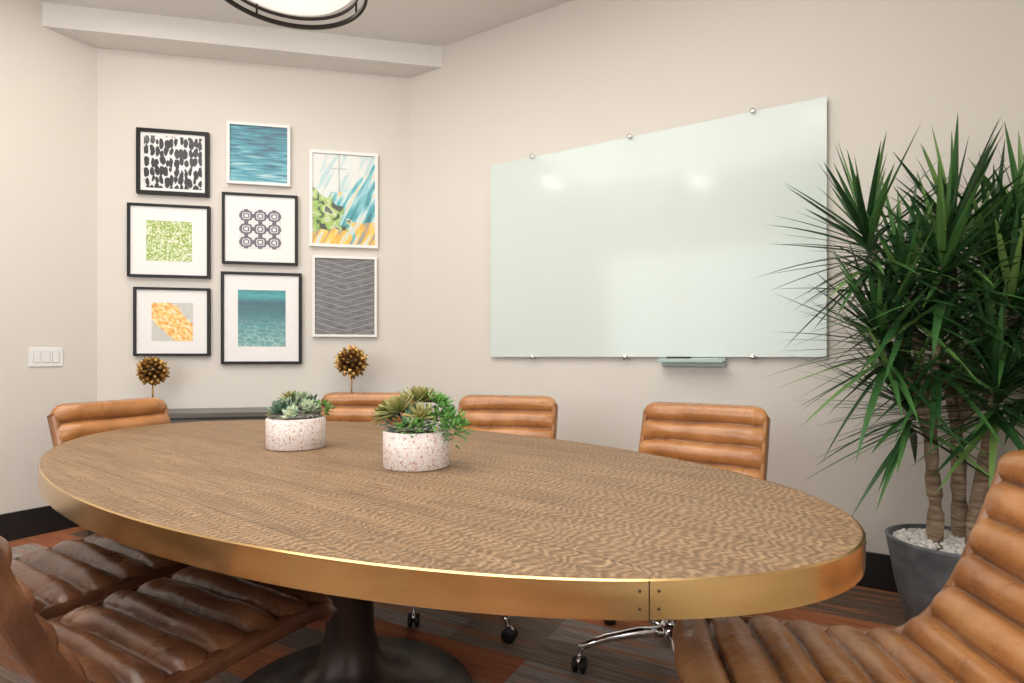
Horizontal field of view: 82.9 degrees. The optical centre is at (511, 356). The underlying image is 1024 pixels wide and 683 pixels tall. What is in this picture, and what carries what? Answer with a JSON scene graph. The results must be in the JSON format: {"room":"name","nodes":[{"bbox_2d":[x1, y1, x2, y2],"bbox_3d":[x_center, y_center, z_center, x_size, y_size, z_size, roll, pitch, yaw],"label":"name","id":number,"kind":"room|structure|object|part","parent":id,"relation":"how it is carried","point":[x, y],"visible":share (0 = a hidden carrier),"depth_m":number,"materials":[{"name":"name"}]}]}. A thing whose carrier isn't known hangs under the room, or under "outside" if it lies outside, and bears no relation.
{"room":"conference room","nodes":[
{"label":"conference room","id":0,"kind":"room"},
{"bbox_2d":[0,0,96,513],"bbox_3d":[-3.599,-0.530,2.245,0.120,3.160,3.470,0,0,31],"label":"wall","id":1,"kind":"structure","parent":0,"point":[48,77],"depth_m":3.44,"materials":[{"name":"paint"}]},
{"bbox_2d":[0,505,79,540],"bbox_3d":[-3.541,0.970,2.210,0.015,0.160,3.470,0,0,31],"label":"baseboard","id":2,"kind":"structure","parent":1,"relation":"attached to","point":[21,524],"depth_m":3.40,"materials":[{"name":"black"}]},
{"bbox_2d":[29,347,62,366],"bbox_3d":[-2.778,0.000,3.460,0.012,0.116,0.170,0,0,31],"label":"switch plate","id":3,"kind":"object","parent":1,"relation":"attached to","point":[38,356],"visible":1,"depth_m":3.46,"materials":[{"name":"white plastic"}]},
{"bbox_2d":[97,48,409,408],"bbox_3d":[-1.693,-0.530,3.951,1.964,3.160,0.120,0,0,-12],"label":"wall","id":4,"kind":"structure","parent":0,"point":[331,110],"depth_m":3.87,"materials":[{"name":"paint"}]},
{"bbox_2d":[127,202,210,278],"bbox_3d":[-2.222,-0.751,3.763,0.486,0.472,0.030,0,0,-12],"label":"framed picture","id":5,"kind":"object","parent":4,"relation":"attached to","point":[164,240],"visible":1,"depth_m":3.76,"materials":[{"name":"black"}]},
{"bbox_2d":[146,220,191,261],"bbox_3d":[-2.221,-0.751,3.759,0.270,0.260,0.001,0,0,-12],"label":"artwork","id":6,"kind":"object","parent":5,"relation":"attached to","point":[165,240],"depth_m":3.76},
{"bbox_2d":[133,287,210,355],"bbox_3d":[-2.204,-0.229,3.767,0.451,0.443,0.030,0,0,-12],"label":"framed picture","id":7,"kind":"object","parent":4,"relation":"attached to","point":[167,321],"visible":1,"depth_m":3.76,"materials":[{"name":"black"}]},
{"bbox_2d":[152,302,192,340],"bbox_3d":[-2.203,-0.229,3.762,0.243,0.247,0.001,0,0,-12],"label":"artwork","id":8,"kind":"object","parent":7,"relation":"attached to","point":[170,321],"depth_m":3.76},
{"bbox_2d":[136,127,209,197],"bbox_3d":[-2.199,-1.260,3.768,0.428,0.421,0.030,0,0,-12],"label":"framed picture","id":9,"kind":"object","parent":4,"relation":"attached to","point":[169,162],"visible":1,"depth_m":3.76,"materials":[{"name":"black"}]},
{"bbox_2d":[144,135,201,189],"bbox_3d":[-2.198,-1.260,3.763,0.344,0.337,0.001,0,0,-12],"label":"artwork","id":10,"kind":"object","parent":9,"relation":"attached to","point":[169,162],"depth_m":3.76},
{"bbox_2d":[227,121,290,187],"bbox_3d":[-1.688,-1.351,3.873,0.396,0.409,0.030,0,0,-12],"label":"framed picture","id":11,"kind":"object","parent":4,"relation":"attached to","point":[258,154],"visible":1,"depth_m":3.87,"materials":[{"name":"white"}]},
{"bbox_2d":[222,192,297,265],"bbox_3d":[-1.680,-0.852,3.875,0.471,0.470,0.030,0,0,-12],"label":"framed picture","id":12,"kind":"object","parent":4,"relation":"attached to","point":[258,229],"visible":1,"depth_m":3.87,"materials":[{"name":"black"}]},
{"bbox_2d":[239,209,280,249],"bbox_3d":[-1.679,-0.852,3.870,0.263,0.262,0.001,0,0,-12],"label":"artwork","id":13,"kind":"object","parent":12,"relation":"attached to","point":[258,229],"depth_m":3.87},
{"bbox_2d":[221,271,301,363],"bbox_3d":[-1.671,-0.259,3.877,0.504,0.611,0.030,0,0,-12],"label":"framed picture","id":14,"kind":"object","parent":4,"relation":"attached to","point":[261,312],"visible":1,"depth_m":3.87,"materials":[{"name":"black"}]},
{"bbox_2d":[238,290,285,345],"bbox_3d":[-1.670,-0.259,3.872,0.298,0.375,0.001,0,0,-12],"label":"artwork","id":15,"kind":"object","parent":14,"relation":"attached to","point":[261,313],"depth_m":3.87},
{"bbox_2d":[309,149,377,248],"bbox_3d":[-1.152,-1.079,3.983,0.452,0.655,0.030,0,0,-12],"label":"framed picture","id":16,"kind":"object","parent":4,"relation":"attached to","point":[343,185],"visible":1,"depth_m":3.98,"materials":[{"name":"white"}]},
{"bbox_2d":[312,255,376,336],"bbox_3d":[-1.147,-0.414,3.985,0.425,0.552,0.030,0,0,-12],"label":"framed picture","id":17,"kind":"object","parent":4,"relation":"attached to","point":[344,288],"visible":1,"depth_m":3.98,"materials":[{"name":"white paper"}]},
{"bbox_2d":[38,0,571,45],"bbox_3d":[-1.096,-2.160,1.500,5.236,0.100,5.112,0,0,31],"label":"ceiling","id":18,"kind":"structure","parent":0,"point":[427,22],"depth_m":3.57,"materials":[{"name":"paint"}]},
{"bbox_2d":[225,0,367,29],"bbox_3d":[-0.775,-1.688,2.000,0.540,0.841,0.540,0,0,0],"label":"pendant lamp","id":19,"kind":"object","parent":18,"relation":"hanging from","point":[294,7],"visible":1,"depth_m":2.17,"materials":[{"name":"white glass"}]},
{"bbox_2d":[251,0,350,15],"bbox_3d":[-0.775,-1.376,2.000,0.470,0.168,0.470,0,0,0],"label":"diffuser","id":20,"kind":"object","parent":19,"relation":"attached to","point":[294,7],"depth_m":2.15,"materials":[{"name":"white plastic"}]},
{"bbox_2d":[0,526,905,682],"bbox_3d":[-1.096,1.100,1.500,5.236,0.100,5.112,0,0,31],"label":"floor","id":21,"kind":"structure","parent":0,"point":[543,650],"depth_m":2.15,"materials":[{"name":"wood"}]},
{"bbox_2d":[11,533,194,619],"bbox_3d":[-1.256,0.618,1.541,0.683,0.862,0.753,0,0,31],"label":"leather office chair","id":22,"kind":"object","parent":21,"relation":"on","point":[66,576],"visible":0.56,"depth_m":1.56,"materials":[{"name":"brown leather"}]},
{"bbox_2d":[47,397,170,446],"bbox_3d":[-1.415,0.618,2.373,0.745,0.862,0.688,0,0,21],"label":"leather office chair","id":23,"kind":"object","parent":21,"relation":"on","point":[66,421],"visible":0.13,"depth_m":2.43,"materials":[{"name":"brown leather"}]},
{"bbox_2d":[0,536,336,682],"bbox_3d":[-0.798,0.618,1.235,0.689,0.863,0.742,0,0,30],"label":"leather office chair","id":24,"kind":"object","parent":21,"relation":"on","point":[190,624],"visible":0.96,"depth_m":1.20,"materials":[{"name":"brown leather"}]},
{"bbox_2d":[88,407,319,535],"bbox_3d":[-1.716,0.693,3.676,1.660,0.715,0.372,0,0,-12],"label":"console table","id":25,"kind":"object","parent":21,"relation":"on","point":[181,415],"visible":0.08,"depth_m":3.52,"materials":[{"name":"grey"}]},
{"bbox_2d":[136,356,169,397],"bbox_3d":[-2.216,0.165,3.576,0.184,0.339,0.188,0,0,0],"label":"sculpture","id":26,"kind":"object","parent":25,"relation":"on","point":[153,371],"visible":0.95,"depth_m":3.54,"materials":[{"name":"brown"}]},
{"bbox_3d":[-1.879,0.647,3.477,0.392,0.535,0.016,0,0,-12],"label":"door","id":27,"kind":"part","parent":25,"relation":"part of","materials":[{"name":"grey wood"}]},
{"bbox_2d":[333,345,368,391],"bbox_3d":[-1.060,0.127,3.817,0.224,0.417,0.217,0,0,0],"label":"sculpture","id":28,"kind":"object","parent":25,"relation":"on","point":[353,360],"visible":0.94,"depth_m":3.77,"materials":[{"name":"brown"}]},
{"bbox_2d":[320,392,414,423],"bbox_3d":[-0.773,0.618,2.689,0.693,0.862,0.784,0,0,3],"label":"leather office chair","id":29,"kind":"object","parent":21,"relation":"on","point":[350,406],"visible":0.07,"depth_m":3.01,"materials":[{"name":"brown leather"}]},
{"bbox_2d":[38,420,866,682],"bbox_3d":[-0.495,0.674,1.769,2.699,0.751,1.380,0,0,38],"label":"conference table","id":30,"kind":"object","parent":21,"relation":"on","point":[513,524],"visible":0.91,"depth_m":1.09,"materials":[{"name":"brown wood"}]},
{"bbox_2d":[265,390,335,450],"bbox_3d":[-0.706,0.204,1.938,0.217,0.189,0.189,0,0,-35],"label":"succulent planter","id":31,"kind":"object","parent":30,"relation":"on","point":[290,431],"visible":1,"depth_m":1.87,"materials":[{"name":"stone"}]},
{"bbox_3d":[-0.718,0.249,1.930,0.188,0.099,0.188,0,0,0],"label":"pot","id":32,"kind":"part","parent":31,"relation":"part of","materials":[{"name":"stone"}]},
{"bbox_2d":[370,385,474,471],"bbox_3d":[-0.249,0.189,1.602,0.305,0.221,0.214,0,0,0],"label":"succulent planter","id":33,"kind":"object","parent":30,"relation":"on","point":[408,446],"visible":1,"depth_m":1.54,"materials":[{"name":"stone"}]},
{"bbox_3d":[-0.263,0.249,1.595,0.180,0.099,0.180,0,0,0],"label":"pot","id":34,"kind":"part","parent":33,"relation":"part of","materials":[{"name":"stone"}]},
{"bbox_2d":[407,395,557,643],"bbox_3d":[-0.101,0.618,2.501,0.694,0.863,0.741,0,0,14],"label":"leather office chair","id":35,"kind":"object","parent":21,"relation":"on","point":[535,416],"visible":0.25,"depth_m":2.77,"materials":[{"name":"brown leather"}]},
{"bbox_2d":[412,611,415,622],"bbox_3d":[-0.382,1.010,2.254,0.010,0.040,0.040,0,0,-2],"label":"hood","id":36,"kind":"object","parent":35,"relation":"attached to","point":[413,612],"depth_m":2.24,"materials":[{"name":"silver metal"}]},
{"bbox_3d":[-0.067,0.951,2.278,0.042,0.062,0.304,0,0,-15],"label":"arm","id":37,"kind":"part","parent":35,"relation":"part of","materials":[{"name":"silver metal"}]},
{"bbox_2d":[459,395,555,438],"bbox_3d":[-0.104,0.416,2.501,0.488,0.459,0.739,0,0,14],"label":"cushion","id":38,"kind":"object","parent":35,"relation":"on","point":[535,416],"depth_m":2.77,"materials":[{"name":"leather"}]},
{"bbox_2d":[571,402,769,682],"bbox_3d":[0.588,0.618,2.032,0.693,0.863,0.744,0,0,34],"label":"leather office chair","id":39,"kind":"object","parent":21,"relation":"on","point":[735,438],"visible":0.26,"depth_m":2.22,"materials":[{"name":"brown leather"}]},
{"bbox_2d":[576,654,581,666],"bbox_3d":[0.224,1.010,1.929,0.010,0.040,0.040,0,0,23],"label":"hood","id":40,"kind":"object","parent":39,"relation":"attached to","point":[578,656],"depth_m":1.91,"materials":[{"name":"silver metal"}]},
{"bbox_3d":[0.229,0.980,1.940,0.024,0.040,0.024,0,0,34],"label":"caster stem","id":41,"kind":"part","parent":39,"relation":"part of","materials":[{"name":"silver metal"}]},
{"bbox_3d":[0.370,0.951,1.970,0.304,0.062,0.042,0,0,-8],"label":"arm","id":42,"kind":"part","parent":39,"relation":"part of","materials":[{"name":"silver metal"}]},
{"bbox_3d":[0.460,0.951,2.154,0.042,0.062,0.304,0,0,-30],"label":"arm","id":43,"kind":"part","parent":39,"relation":"part of","materials":[{"name":"silver metal"}]},
{"bbox_3d":[0.519,0.951,1.818,0.042,0.062,0.304,0,0,10],"label":"arm","id":44,"kind":"part","parent":39,"relation":"part of","materials":[{"name":"silver metal"}]},
{"bbox_2d":[639,402,767,478],"bbox_3d":[0.578,0.416,2.040,0.488,0.459,0.737,0,0,34],"label":"cushion","id":45,"kind":"object","parent":39,"relation":"on","point":[734,438],"depth_m":2.25,"materials":[{"name":"leather"}]},
{"bbox_2d":[672,450,1023,682],"bbox_3d":[0.668,0.618,1.068,0.771,0.861,0.668,0,0,8],"label":"leather office chair","id":46,"kind":"object","parent":21,"relation":"on","point":[972,630],"visible":0.98,"depth_m":1.12,"materials":[{"name":"brown leather"}]},
{"bbox_2d":[754,114,1023,622],"bbox_3d":[1.484,0.095,2.127,1.112,1.911,0.966,0,0,31],"label":"dracaena","id":47,"kind":"object","parent":21,"relation":"on","point":[923,557],"visible":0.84,"depth_m":2.05,"materials":[{"name":"green plant"}]},
{"bbox_2d":[410,0,1023,554],"bbox_3d":[0.804,-0.530,3.227,3.499,3.160,0.120,0,0,31],"label":"wall","id":48,"kind":"structure","parent":0,"point":[572,74],"depth_m":3.02,"materials":[{"name":"paint"}]},
{"bbox_2d":[42,2,441,77],"bbox_3d":[-1.655,-2.039,3.796,2.371,0.142,0.209,0,0,-12],"label":"ceiling beam","id":49,"kind":"structure","parent":48,"relation":"attached to","point":[95,27],"depth_m":3.71,"materials":[{"name":"paint"}]},
{"bbox_2d":[491,96,826,366],"bbox_3d":[0.656,-0.592,3.188,1.888,1.283,0.098,0,0,31],"label":"whiteboard","id":50,"kind":"object","parent":48,"relation":"attached to","point":[654,244],"visible":1,"depth_m":3.10,"materials":[{"name":"white glass"}]},
{"bbox_2d":[657,358,725,366],"bbox_3d":[0.933,0.027,3.018,0.331,0.046,0.254,0,0,0],"label":"tray","id":51,"kind":"object","parent":50,"relation":"on","point":[689,362],"depth_m":3.00,"materials":[{"name":"clear plastic"}]},
{"bbox_2d":[855,551,897,592],"bbox_3d":[0.769,0.970,3.170,3.499,0.160,0.015,0,0,31],"label":"baseboard","id":52,"kind":"structure","parent":48,"relation":"attached to","point":[878,574],"depth_m":2.62,"materials":[{"name":"black"}]},
{"bbox_2d":[885,524,960,622],"bbox_3d":[1.645,0.867,2.180,0.410,0.367,0.410,0,0,0],"label":"pot","id":53,"kind":"object","parent":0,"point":[922,563],"depth_m":2.13,"materials":[{"name":"grey concrete"}]}
]}

